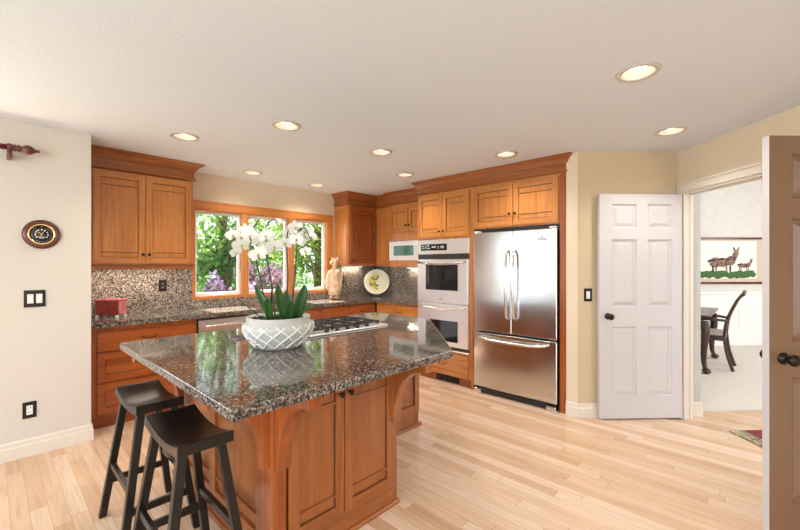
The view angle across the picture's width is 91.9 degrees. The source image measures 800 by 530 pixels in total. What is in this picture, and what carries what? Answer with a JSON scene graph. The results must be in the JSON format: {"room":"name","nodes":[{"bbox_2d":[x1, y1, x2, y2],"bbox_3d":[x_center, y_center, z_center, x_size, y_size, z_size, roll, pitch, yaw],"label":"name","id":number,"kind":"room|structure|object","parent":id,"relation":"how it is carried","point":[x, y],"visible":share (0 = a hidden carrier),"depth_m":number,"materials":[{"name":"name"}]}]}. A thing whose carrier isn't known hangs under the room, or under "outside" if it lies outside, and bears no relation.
{"room":"kitchen","nodes":[
{"label":"kitchen","id":0,"kind":"room"},
{"bbox_2d":[0,118,90,444],"bbox_3d":[-4.270,0.180,1.798,0.820,2.440,4.360,0,0,43],"label":"wall","id":1,"kind":"structure","parent":0,"point":[45,352],"depth_m":2.91,"materials":[{"name":"beige paint"}]},
{"bbox_2d":[0,143,39,159],"bbox_3d":[-3.691,-0.804,1.729,0.113,0.109,3.054,0,0,43],"label":"curtain rod","id":2,"kind":"object","parent":1,"relation":"attached to","point":[9,147],"visible":1,"depth_m":2.73,"materials":[{"name":"brown wood"}]},
{"bbox_2d":[22,401,36,418],"bbox_3d":[-2.717,1.063,2.840,0.009,0.120,0.075,0,0,43],"label":"electrical outlet","id":3,"kind":"object","parent":1,"relation":"attached to","point":[29,409],"visible":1,"depth_m":2.84,"materials":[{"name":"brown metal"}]},
{"bbox_2d":[26,405,32,414],"bbox_3d":[-2.716,1.063,2.838,0.003,0.068,0.034,0,0,43],"label":"receptacle","id":4,"kind":"object","parent":3,"relation":"attached to","point":[29,408],"depth_m":2.84,"materials":[{"name":"plastic"}]},
{"bbox_2d":[24,290,45,307],"bbox_3d":[-2.698,0.248,2.860,0.010,0.125,0.118,0,0,43],"label":"light switch","id":5,"kind":"object","parent":1,"relation":"attached to","point":[32,298],"visible":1,"depth_m":2.86,"materials":[{"name":"brown metal"}]},
{"bbox_2d":[21,220,60,248],"bbox_3d":[-2.666,-0.228,2.881,0.028,0.216,0.216,0,0,43],"label":"clock","id":6,"kind":"object","parent":1,"relation":"attached to","point":[40,234],"visible":1,"depth_m":2.88,"materials":[{"name":"brown wood"}]},
{"bbox_2d":[0,423,93,463],"bbox_3d":[-2.698,1.335,2.937,0.124,0.130,0.574,0,0,43],"label":"baseboard","id":7,"kind":"structure","parent":1,"relation":"attached to","point":[15,450],"depth_m":2.90,"materials":[{"name":"white paint"}]},
{"bbox_2d":[134,172,376,311],"bbox_3d":[-1.678,0.180,5.058,0.120,2.440,3.940,0,0,43],"label":"wall","id":8,"kind":"structure","parent":0,"point":[206,187],"depth_m":4.88,"materials":[{"name":"beige paint"}]},
{"bbox_2d":[91,144,205,269],"bbox_3d":[-2.498,-0.499,3.800,0.408,1.078,0.972,0,0,43],"label":"upper cabinet","id":9,"kind":"object","parent":8,"relation":"attached to","point":[144,221],"visible":0.98,"depth_m":3.65,"materials":[{"name":"brown wood"}]},
{"bbox_2d":[91,266,417,316],"bbox_3d":[-1.159,0.248,4.473,1.433,0.474,3.795,0,0,43],"label":"backsplash","id":10,"kind":"structure","parent":8,"relation":"attached to","point":[140,286],"depth_m":4.16,"materials":[{"name":"stone"}]},
{"bbox_2d":[159,280,166,290],"bbox_3d":[-2.494,0.216,4.068,0.009,0.120,0.075,0,0,43],"label":"electrical outlet","id":11,"kind":"object","parent":10,"relation":"attached to","point":[162,283],"visible":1,"depth_m":4.07,"materials":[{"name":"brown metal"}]},
{"bbox_2d":[192,200,333,299],"bbox_3d":[-1.686,-0.168,5.031,0.146,1.115,1.930,0,0,43],"label":"window","id":12,"kind":"structure","parent":8,"relation":"in","point":[242,213],"depth_m":4.78,"materials":[{"name":"brown wood"}]},
{"bbox_2d":[331,191,388,265],"bbox_3d":[-0.456,-0.514,5.778,0.660,1.048,0.925,0,0,43],"label":"upper cabinet","id":13,"kind":"object","parent":8,"relation":"attached to","point":[361,220],"visible":0.84,"depth_m":5.68,"materials":[{"name":"brown wood"}]},
{"bbox_2d":[242,312,313,350],"bbox_3d":[-0.727,0.395,2.320,0.418,0.182,0.412,0,0,43],"label":"bowl","id":14,"kind":"object","parent":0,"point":[277,331],"depth_m":2.17,"materials":[{"name":"white ceramic"}]},
{"bbox_2d":[0,373,761,529],"bbox_3d":[2.171,1.450,1.939,10.500,0.100,13.400,0,0,43],"label":"floor","id":15,"kind":"structure","parent":0,"point":[474,461],"depth_m":2.55,"materials":[{"name":"brown wood"}]},
{"bbox_2d":[91,319,196,429],"bbox_3d":[-2.479,0.966,3.697,0.560,0.868,0.849,0,0,43],"label":"base cabinet","id":16,"kind":"object","parent":15,"relation":"on","point":[111,367],"visible":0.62,"depth_m":3.36,"materials":[{"name":"brown wood"}]},
{"bbox_2d":[98,379,199,529],"bbox_3d":[-1.374,1.045,2.115,0.504,0.711,0.364,0,0,43],"label":"bar stool","id":17,"kind":"object","parent":15,"relation":"on","point":[140,399],"visible":0.91,"depth_m":2.06,"materials":[{"name":"black paint"}]},
{"bbox_2d":[133,404,241,529],"bbox_3d":[-0.931,1.045,1.695,0.504,0.711,0.364,0,0,43],"label":"bar stool","id":18,"kind":"object","parent":15,"relation":"on","point":[182,432],"visible":1,"depth_m":1.69,"materials":[{"name":"black paint"}]},
{"bbox_2d":[197,314,252,332],"bbox_3d":[-1.964,0.966,4.221,0.571,0.868,0.600,0,0,43],"label":"dishwasher","id":19,"kind":"object","parent":15,"relation":"on","point":[212,324],"visible":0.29,"depth_m":3.99,"materials":[{"name":"silver metal"}]},
{"bbox_2d":[132,357,432,529],"bbox_3d":[-0.439,0.966,2.603,1.590,0.868,2.013,0,0,43],"label":"kitchen island","id":20,"kind":"object","parent":15,"relation":"on","point":[329,461],"visible":0.62,"depth_m":1.95,"materials":[{"name":"brown wood"}]},
{"bbox_2d":[120,312,452,421],"bbox_3d":[-0.413,0.507,2.649,1.645,0.042,2.180,0,0,43],"label":"island countertop","id":21,"kind":"structure","parent":20,"relation":"on","point":[238,380],"depth_m":1.97,"materials":[{"name":"stone"}]},
{"bbox_2d":[230,334,244,339],"bbox_3d":[-1.046,0.478,2.600,0.090,0.014,0.160,0,0,43],"label":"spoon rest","id":22,"kind":"object","parent":21,"relation":"on","point":[241,336],"visible":0.48,"depth_m":2.55,"materials":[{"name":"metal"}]},
{"bbox_2d":[220,218,316,350],"bbox_3d":[-0.762,0.101,2.317,0.464,0.768,0.464,0,0,43],"label":"potted orchid","id":23,"kind":"object","parent":21,"relation":"on","point":[289,327],"visible":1,"depth_m":2.24,"materials":[{"name":"white ceramic"}]},
{"bbox_2d":[308,316,387,337],"bbox_3d":[-0.555,0.467,3.020,0.530,0.036,0.775,0,0,43],"label":"gas cooktop","id":24,"kind":"object","parent":21,"relation":"in","point":[339,324],"visible":0.7,"depth_m":2.99,"materials":[{"name":"metal"}]},
{"bbox_2d":[256,307,319,319],"bbox_3d":[-1.486,0.966,4.773,0.530,0.868,0.850,0,0,43],"label":"base cabinet","id":25,"kind":"object","parent":15,"relation":"on","point":[314,313],"visible":0.02,"depth_m":4.83,"materials":[{"name":"brown wood"}]},
{"bbox_2d":[320,302,374,318],"bbox_3d":[-0.856,0.966,5.420,0.560,0.868,0.945,0,0,43],"label":"base cabinet","id":26,"kind":"object","parent":15,"relation":"on","point":[351,309],"visible":0.23,"depth_m":5.21,"materials":[{"name":"brown wood"}]},
{"bbox_2d":[377,302,417,316],"bbox_3d":[0.144,0.966,5.457,0.885,0.868,0.560,0,0,43],"label":"base cabinet","id":27,"kind":"object","parent":15,"relation":"on","point":[388,308],"visible":0.15,"depth_m":5.28,"materials":[{"name":"brown wood"}]},
{"bbox_2d":[91,295,417,328],"bbox_3d":[-1.160,0.508,4.472,1.432,0.044,3.792,0,0,43],"label":"countertop","id":28,"kind":"structure","parent":27,"relation":"on","point":[199,313],"depth_m":4.05,"materials":[{"name":"stone"}]},
{"bbox_2d":[94,296,127,317],"bbox_3d":[-2.712,0.389,3.634,0.223,0.194,0.136,0,0,0],"label":"trinket box","id":29,"kind":"object","parent":28,"relation":"on","point":[116,306],"visible":1,"depth_m":3.57,"materials":[{"name":"red paint"}]},
{"bbox_2d":[325,257,345,298],"bbox_3d":[-0.894,0.181,5.447,0.288,0.603,0.213,0,0,41],"label":"figurine","id":30,"kind":"object","parent":28,"relation":"on","point":[334,278],"visible":1,"depth_m":5.44,"materials":[{"name":"beige ceramic"}]},
{"bbox_3d":[-0.365,0.387,6.132,0.120,0.195,0.136,0,0,0],"label":"plate stand","id":31,"kind":"object","parent":28,"relation":"on","visible":0},
{"bbox_2d":[364,269,388,293],"bbox_3d":[-0.365,0.261,6.078,0.400,0.390,0.122,0,0,0],"label":"platter","id":32,"kind":"object","parent":31,"relation":"on","point":[376,281],"visible":1,"depth_m":6.09,"materials":[{"name":"beige ceramic"}]},
{"bbox_2d":[411,172,470,387],"bbox_3d":[0.686,0.181,4.857,0.847,2.438,0.700,0,0,43],"label":"tall cabinet","id":33,"kind":"object","parent":15,"relation":"on","point":[444,203],"visible":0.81,"depth_m":4.55,"materials":[{"name":"brown wood"}]},
{"bbox_2d":[417,238,469,354],"bbox_3d":[0.682,0.352,4.805,0.746,1.320,0.671,0,0,43],"label":"double oven","id":34,"kind":"object","parent":33,"relation":"in","point":[443,264],"visible":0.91,"depth_m":4.54,"materials":[{"name":"metal"}]},
{"bbox_2d":[437,373,458,383],"bbox_3d":[0.570,1.351,4.629,0.330,0.073,0.009,0,0,43],"label":"floor register","id":35,"kind":"object","parent":33,"relation":"attached to","point":[439,376],"visible":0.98,"depth_m":4.62,"materials":[{"name":"brown metal"}]},
{"bbox_2d":[474,226,559,412],"bbox_3d":[1.346,0.515,4.182,0.915,1.770,0.737,0,0,43],"label":"refrigerator","id":36,"kind":"object","parent":15,"relation":"on","point":[517,273],"visible":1,"depth_m":3.92,"materials":[{"name":"silver metal"}]},
{"bbox_2d":[468,152,572,413],"bbox_3d":[1.399,0.181,4.184,1.113,2.438,0.700,0,0,43],"label":"tall cabinet","id":37,"kind":"object","parent":15,"relation":"on","point":[528,194],"visible":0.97,"depth_m":3.90,"materials":[{"name":"brown wood"}]},
{"bbox_2d":[701,345,761,410],"bbox_3d":[5.797,1.391,5.229,6.100,0.015,2.890,0,0,-2],"label":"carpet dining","id":38,"kind":"object","parent":15,"relation":"on","point":[722,389],"visible":0.17,"depth_m":4.60,"materials":[{"name":"white carpet"}]},
{"bbox_2d":[701,307,718,373],"bbox_3d":[3.589,1.012,5.989,2.010,0.745,1.240,0,0,43],"label":"dining table","id":39,"kind":"object","parent":38,"relation":"on","point":[706,312],"visible":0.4,"depth_m":4.95,"materials":[{"name":"brown wood"}]},
{"bbox_2d":[701,290,746,371],"bbox_3d":[4.293,0.862,5.325,0.705,1.056,0.554,0,0,43],"label":"dining chair","id":40,"kind":"object","parent":38,"relation":"on","point":[715,334],"visible":0.7,"depth_m":5.09,"materials":[{"name":"brown wood"}]},
{"bbox_2d":[729,430,761,446],"bbox_3d":[3.288,1.395,2.469,1.000,0.009,1.600,0,0,-2],"label":"runner rug","id":41,"kind":"object","parent":15,"relation":"on","point":[754,436],"visible":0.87,"depth_m":3.16,"materials":[{"name":"beige fabric"}]},
{"bbox_2d":[0,0,799,195],"bbox_3d":[-0.167,-1.140,0.913,8.504,0.200,8.700,0,0,43],"label":"ceiling","id":42,"kind":"structure","parent":0,"point":[446,87],"depth_m":2.16,"materials":[{"name":"white paint"}]},
{"bbox_2d":[170,132,199,140],"bbox_3d":[-1.738,-1.078,3.131,0.214,0.088,0.214,0,0,43],"label":"recessed light","id":43,"kind":"object","parent":42,"relation":"in","point":[183,136],"visible":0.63,"depth_m":3.17,"materials":[{"name":"white glass"}]},
{"bbox_2d":[242,170,261,174],"bbox_3d":[-1.660,-1.078,4.351,0.214,0.088,0.214,0,0,43],"label":"recessed light","id":44,"kind":"object","parent":42,"relation":"in","point":[249,172],"visible":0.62,"depth_m":4.40,"materials":[{"name":"white glass"}]},
{"bbox_2d":[271,120,300,130],"bbox_3d":[-0.848,-1.078,2.885,0.214,0.088,0.214,0,0,43],"label":"recessed light","id":45,"kind":"object","parent":42,"relation":"in","point":[285,125],"visible":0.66,"depth_m":2.93,"materials":[{"name":"white glass"}]},
{"bbox_2d":[308,183,324,186],"bbox_3d":[-1.081,-1.078,5.031,0.214,0.088,0.214,0,0,43],"label":"recessed light","id":46,"kind":"object","parent":42,"relation":"in","point":[311,184],"visible":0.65,"depth_m":5.09,"materials":[{"name":"white glass"}]},
{"bbox_2d":[369,149,391,155],"bbox_3d":[-0.176,-1.078,3.562,0.214,0.088,0.214,0,0,43],"label":"recessed light","id":47,"kind":"object","parent":42,"relation":"in","point":[379,152],"visible":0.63,"depth_m":3.62,"materials":[{"name":"white glass"}]},
{"bbox_2d":[396,172,413,176],"bbox_3d":[0.056,-1.078,4.448,0.214,0.088,0.214,0,0,43],"label":"recessed light","id":48,"kind":"object","parent":42,"relation":"in","point":[402,174],"visible":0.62,"depth_m":4.51,"materials":[{"name":"white glass"}]},
{"bbox_2d":[494,151,517,157],"bbox_3d":[0.992,-1.078,3.626,0.214,0.088,0.214,0,0,43],"label":"recessed light","id":49,"kind":"object","parent":42,"relation":"in","point":[503,154],"visible":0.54,"depth_m":3.68,"materials":[{"name":"white glass"}]},
{"bbox_2d":[615,62,661,82],"bbox_3d":[1.285,-1.078,2.091,0.214,0.088,0.214,0,0,43],"label":"recessed light","id":50,"kind":"object","parent":42,"relation":"in","point":[641,71],"visible":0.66,"depth_m":2.12,"materials":[{"name":"white glass"}]},
{"bbox_2d":[654,126,687,135],"bbox_3d":[2.102,-1.078,3.005,0.214,0.088,0.214,0,0,43],"label":"recessed light","id":51,"kind":"object","parent":42,"relation":"in","point":[675,130],"visible":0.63,"depth_m":3.04,"materials":[{"name":"white glass"}]},
{"bbox_2d":[566,152,577,402],"bbox_3d":[1.819,0.180,3.830,0.105,2.440,0.650,0,0,43],"label":"wall column","id":52,"kind":"structure","parent":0,"point":[572,164],"depth_m":3.59,"materials":[{"name":"beige paint"}]},
{"bbox_2d":[578,152,700,402],"bbox_3d":[2.210,-0.200,3.625,1.156,3.200,0.101,0,0,-2],"label":"wall","id":53,"kind":"structure","parent":0,"point":[598,172],"depth_m":3.56,"materials":[{"name":"beige paint"}]},
{"bbox_2d":[566,401,597,417],"bbox_3d":[2.061,1.335,3.567,1.028,0.130,0.082,0,0,2],"label":"baseboard","id":54,"kind":"structure","parent":53,"relation":"attached to","point":[578,410],"depth_m":3.55,"materials":[{"name":"white paint"}]},
{"bbox_2d":[584,288,591,300],"bbox_3d":[1.727,0.275,3.556,0.075,0.120,0.010,0,0,-1],"label":"light switch","id":55,"kind":"object","parent":53,"relation":"attached to","point":[587,291],"visible":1,"depth_m":3.55,"materials":[{"name":"brown metal"}]},
{"bbox_2d":[693,402,702,416],"bbox_3d":[2.735,1.335,3.634,0.134,0.130,0.114,0,0,-2],"label":"baseboard","id":56,"kind":"structure","parent":53,"relation":"attached to","point":[697,406],"depth_m":3.58,"materials":[{"name":"white paint"}]},
{"bbox_2d":[701,179,761,291],"bbox_3d":[5.753,-0.200,6.734,6.100,3.200,0.120,0,0,-2],"label":"wall","id":57,"kind":"structure","parent":0,"point":[732,211],"depth_m":6.67,"materials":[{"name":"paint"}]},
{"bbox_2d":[701,237,761,283],"bbox_3d":[5.505,-0.075,6.651,1.600,0.800,0.029,0,0,-2],"label":"picture","id":58,"kind":"object","parent":57,"relation":"attached to","point":[724,260],"visible":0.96,"depth_m":6.65,"materials":[{"name":"white paper"}]},
{"bbox_2d":[701,292,761,336],"bbox_3d":[5.840,0.853,6.661,6.110,0.785,0.030,0,0,-2],"label":"wainscoting","id":59,"kind":"structure","parent":57,"relation":"attached to","point":[746,318],"depth_m":6.67,"materials":[{"name":"paint"}]},
{"bbox_2d":[708,337,761,345],"bbox_3d":[5.755,1.322,6.667,6.100,0.156,0.014,0,0,-2],"label":"baseboard","id":60,"kind":"structure","parent":57,"relation":"attached to","point":[733,340],"depth_m":6.67,"materials":[{"name":"paint"}]},
{"bbox_2d":[678,106,799,184],"bbox_3d":[2.695,0.180,0.784,0.075,2.440,5.808,0,0,-2],"label":"wall","id":61,"kind":"structure","parent":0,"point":[742,147],"depth_m":3.00,"materials":[{"name":"beige paint"}]},
{"bbox_2d":[675,162,761,419],"bbox_3d":[2.626,0.333,2.729,0.107,2.135,1.740,0,0,-2],"label":"door frame","id":62,"kind":"structure","parent":61,"relation":"attached to","point":[753,172],"depth_m":3.49,"materials":[{"name":"white paint"}]},
{"bbox_2d":[598,194,682,418],"bbox_3d":[2.201,0.373,3.489,0.797,2.030,0.106,0,0,-2],"label":"door","id":63,"kind":"structure","parent":62,"relation":"attached to","point":[640,256],"depth_m":3.51,"materials":[{"name":"white paint"}]},
{"bbox_2d":[759,135,799,529],"bbox_3d":[2.220,0.373,1.946,0.786,2.030,0.177,0,0,-2],"label":"door","id":64,"kind":"structure","parent":62,"relation":"attached to","point":[780,352],"depth_m":1.92,"materials":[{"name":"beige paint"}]},
{"bbox_3d":[0.877,0.180,5.247,3.340,2.440,0.120,0,0,43],"label":"wall","id":65,"kind":"structure","parent":0,"visible":0},
{"bbox_2d":[383,187,417,266],"bbox_3d":[0.203,-0.506,5.484,0.838,1.063,0.440,0,0,43],"label":"upper cabinet","id":66,"kind":"object","parent":65,"relation":"attached to","point":[403,204],"visible":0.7,"depth_m":5.41,"materials":[{"name":"brown wood"}]},
{"bbox_2d":[389,240,417,260],"bbox_3d":[0.197,-0.200,5.431,0.738,0.270,0.345,0,0,43],"label":"microwave oven","id":67,"kind":"object","parent":66,"relation":"in","point":[398,250],"visible":0.41,"depth_m":5.38,"materials":[{"name":"white plastic"}]},
{"label":"outside","id":68,"kind":"structure","parent":0,"visible":0},
{"bbox_3d":[-8.534,1.800,16.286,25.240,0.100,36.000,0,0,43],"label":"ground","id":69,"kind":"structure","parent":68,"visible":0},
{"bbox_2d":[197,215,233,292],"bbox_3d":[-6.899,-1.645,11.279,4.912,7.534,4.555,0,0,43],"label":"tree","id":70,"kind":"object","parent":69,"relation":"on","point":[200,220],"visible":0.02,"depth_m":11.54,"materials":[{"name":"green plant"}]},
{"bbox_2d":[201,270,255,292],"bbox_3d":[-2.503,0.905,5.696,0.769,1.696,0.783,0,0,43],"label":"flowering shrub","id":71,"kind":"object","parent":69,"relation":"on","point":[210,286],"visible":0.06,"depth_m":5.58,"materials":[{"name":"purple plant"}]},
{"bbox_2d":[197,214,277,292],"bbox_3d":[-3.868,-0.879,8.157,2.210,5.265,2.599,0,0,43],"label":"tree","id":72,"kind":"object","parent":69,"relation":"on","point":[212,257],"visible":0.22,"depth_m":7.84,"materials":[{"name":"green plant"}]},
{"bbox_2d":[215,217,313,289],"bbox_3d":[-4.991,-2.292,16.803,5.903,9.950,5.458,0,0,43],"label":"tree","id":73,"kind":"object","parent":69,"relation":"on","point":[254,221],"visible":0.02,"depth_m":16.56,"materials":[{"name":"green plant"}]},
{"bbox_2d":[232,261,297,289],"bbox_3d":[-2.146,0.819,6.547,1.136,1.871,1.272,0,0,43],"label":"flowering shrub","id":74,"kind":"object","parent":69,"relation":"on","point":[276,275],"visible":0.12,"depth_m":6.40,"materials":[{"name":"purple plant"}]},
{"bbox_2d":[255,220,321,286],"bbox_3d":[-2.319,-0.708,10.620,2.950,4.922,2.940,0,0,43],"label":"tree","id":75,"kind":"object","parent":69,"relation":"on","point":[316,268],"visible":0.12,"depth_m":10.47,"materials":[{"name":"green plant"}]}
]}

